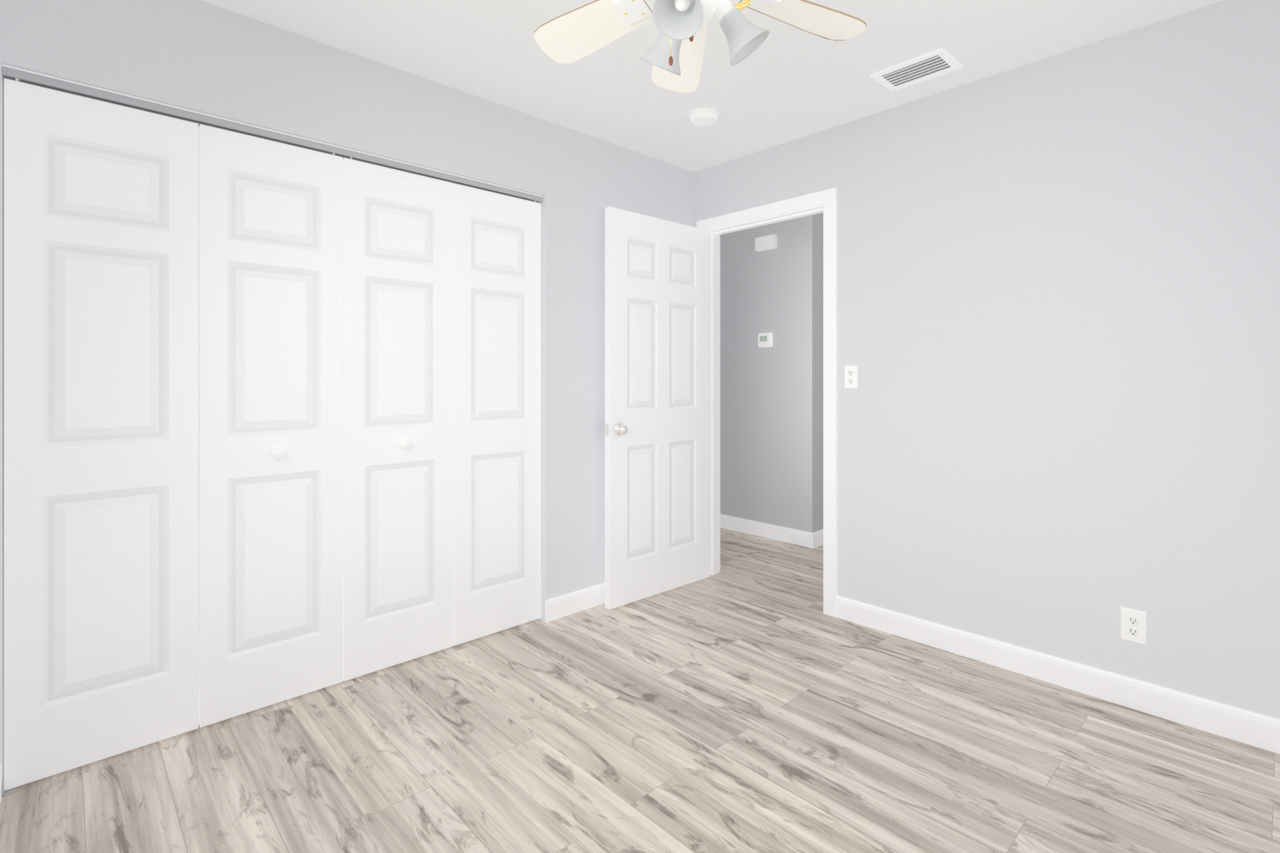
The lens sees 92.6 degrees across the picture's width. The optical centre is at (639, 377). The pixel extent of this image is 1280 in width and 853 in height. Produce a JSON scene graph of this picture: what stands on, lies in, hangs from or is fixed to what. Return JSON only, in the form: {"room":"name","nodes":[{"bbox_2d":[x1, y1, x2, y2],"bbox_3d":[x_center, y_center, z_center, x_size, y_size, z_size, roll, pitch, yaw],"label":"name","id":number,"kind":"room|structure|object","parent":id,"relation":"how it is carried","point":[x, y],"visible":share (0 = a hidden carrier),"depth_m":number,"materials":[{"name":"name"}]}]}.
{"room":"empty bedroom","nodes":[
{"label":"empty bedroom","id":0,"kind":"room"},
{"bbox_2d":[0,0,694,799],"bbox_3d":[-0.908,-0.033,2.612,3.310,2.426,0.110,0,0,-43],"label":"wall","id":1,"kind":"structure","parent":0,"point":[205,58],"depth_m":2.57,"materials":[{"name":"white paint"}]},
{"bbox_2d":[4,78,343,790],"bbox_3d":[-1.467,0.161,2.039,0.906,2.018,0.075,0,0,-43],"label":"bifold closet door","id":2,"kind":"structure","parent":1,"relation":"in","point":[172,427],"depth_m":1.98,"materials":[{"name":"white wood"}]},
{"bbox_2d":[2,64,543,203],"bbox_3d":[-1.149,-0.865,2.365,1.822,0.033,0.046,0,0,-43],"label":"track rail","id":3,"kind":"object","parent":1,"relation":"attached to","point":[24,76],"visible":0.96,"depth_m":2.12,"materials":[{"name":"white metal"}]},
{"bbox_2d":[343,157,540,680],"bbox_3d":[-0.806,0.161,2.664,0.906,2.018,0.075,0,0,-43],"label":"bifold closet door","id":4,"kind":"structure","parent":1,"relation":"in","point":[442,414],"depth_m":2.62,"materials":[{"name":"white wood"}]},
{"bbox_2d":[545,582,604,622],"bbox_3d":[-0.059,1.129,3.331,1.087,0.102,0.013,0,0,-43],"label":"baseboard","id":5,"kind":"structure","parent":1,"relation":"attached to","point":[578,601],"depth_m":3.07,"materials":[{"name":"white wood"}]},
{"bbox_2d":[0,527,1279,852],"bbox_3d":[0.295,1.205,3.014,5.610,0.050,4.960,0,0,-43],"label":"floor","id":6,"kind":"structure","parent":0,"point":[750,697],"depth_m":1.89,"materials":[{"name":"beige laminate"}]},
{"bbox_2d":[2,776,15,795],"bbox_3d":[-1.806,1.165,1.753,0.027,0.030,0.055,0,0,-43],"label":"pivot bracket","id":7,"kind":"object","parent":6,"relation":"attached to","point":[9,791],"visible":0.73,"depth_m":1.74,"materials":[{"name":"silver metal"}]},
{"bbox_2d":[200,0,1223,171],"bbox_3d":[0.295,-1.271,3.014,5.610,0.050,4.960,0,0,-43],"label":"ceiling","id":8,"kind":"structure","parent":0,"point":[782,83],"depth_m":2.37,"materials":[{"name":"white paint"}]},
{"bbox_2d":[534,0,866,92],"bbox_3d":[0.135,-1.014,1.539,0.954,0.462,0.961,0,0,-43],"label":"fan","id":9,"kind":"object","parent":8,"relation":"hanging from","point":[673,55],"visible":1,"depth_m":1.65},
{"bbox_2d":[688,108,719,127],"bbox_3d":[0.302,-1.226,2.897,0.144,0.038,0.144,0,0,-43],"label":"smoke detector","id":10,"kind":"object","parent":8,"relation":"attached to","point":[703,117],"visible":1,"depth_m":2.86,"materials":[{"name":"white plastic"}]},
{"bbox_2d":[870,48,962,91],"bbox_3d":[1.119,-1.239,2.482,0.200,0.015,0.285,0,0,-43],"label":"ceiling vent","id":11,"kind":"object","parent":8,"relation":"in","point":[927,66],"visible":1,"depth_m":2.47,"materials":[{"name":"white plastic"}]},
{"bbox_2d":[720,212,823,532],"bbox_3d":[1.002,-0.033,4.755,2.190,2.426,3.400,0,0,-43],"label":"wall","id":12,"kind":"structure","parent":0,"point":[771,435],"depth_m":4.48,"materials":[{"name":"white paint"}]},
{"bbox_2d":[757,332,772,347],"bbox_3d":[0.921,-0.278,4.524,0.023,0.104,0.124,0,0,-43],"label":"thermostat","id":13,"kind":"object","parent":12,"relation":"attached to","point":[765,339],"visible":1,"depth_m":4.51,"materials":[{"name":"white plastic"}]},
{"bbox_2d":[755,234,776,251],"bbox_3d":[0.927,-0.990,4.506,0.041,0.096,0.164,0,0,-43],"label":"door chime","id":14,"kind":"object","parent":12,"relation":"attached to","point":[767,242],"visible":1,"depth_m":4.49,"materials":[{"name":"white plastic"}]},
{"bbox_2d":[720,513,819,547],"bbox_3d":[0.474,1.129,5.004,0.014,0.102,2.114,0,0,-43],"label":"baseboard","id":15,"kind":"structure","parent":12,"relation":"attached to","point":[808,539],"depth_m":4.48,"materials":[{"name":"white wood"}]},
{"bbox_2d":[819,529,823,545],"bbox_3d":[1.647,1.129,4.669,1.170,0.102,0.013,0,0,-43],"label":"baseboard","id":16,"kind":"structure","parent":12,"relation":"attached to","point":[821,532],"depth_m":4.31,"materials":[{"name":"white wood"}]},
{"bbox_2d":[694,0,1279,719],"bbox_3d":[0.702,-0.033,3.398,0.110,2.426,4.960,0,0,-43],"label":"wall","id":17,"kind":"structure","parent":0,"point":[1058,342],"depth_m":2.32,"materials":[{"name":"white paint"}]},
{"bbox_2d":[696,187,836,616],"bbox_3d":[0.704,0.121,3.397,0.144,2.117,0.909,0,0,-43],"label":"door frame","id":18,"kind":"structure","parent":17,"relation":"attached to","point":[824,202],"depth_m":3.06,"materials":[{"name":"white wood"}]},
{"bbox_2d":[604,206,710,609],"bbox_3d":[0.120,0.153,3.353,0.772,2.030,0.145,0,0,-42],"label":"entry door","id":19,"kind":"structure","parent":18,"relation":"attached to","point":[657,406],"depth_m":3.31,"materials":[{"name":"white wood"}]},
{"bbox_2d":[844,365,857,387],"bbox_3d":[1.024,-0.003,2.972,0.007,0.110,0.066,0,0,-43],"label":"outlet","id":20,"kind":"object","parent":17,"relation":"attached to","point":[850,376],"visible":1,"depth_m":2.97,"materials":[{"name":"white plastic"}]},
{"bbox_2d":[836,595,1279,753],"bbox_3d":[1.614,1.129,2.345,0.013,0.102,1.875,0,0,-43],"label":"baseboard","id":21,"kind":"structure","parent":17,"relation":"attached to","point":[1242,725],"depth_m":2.29,"materials":[{"name":"white wood"}]},
{"bbox_2d":[1120,606,1146,644],"bbox_3d":[1.764,0.888,2.189,0.007,0.116,0.071,0,0,-43],"label":"electrical outlet","id":22,"kind":"object","parent":17,"relation":"attached to","point":[1134,626],"visible":1,"depth_m":2.19,"materials":[{"name":"white plastic"}]}
]}

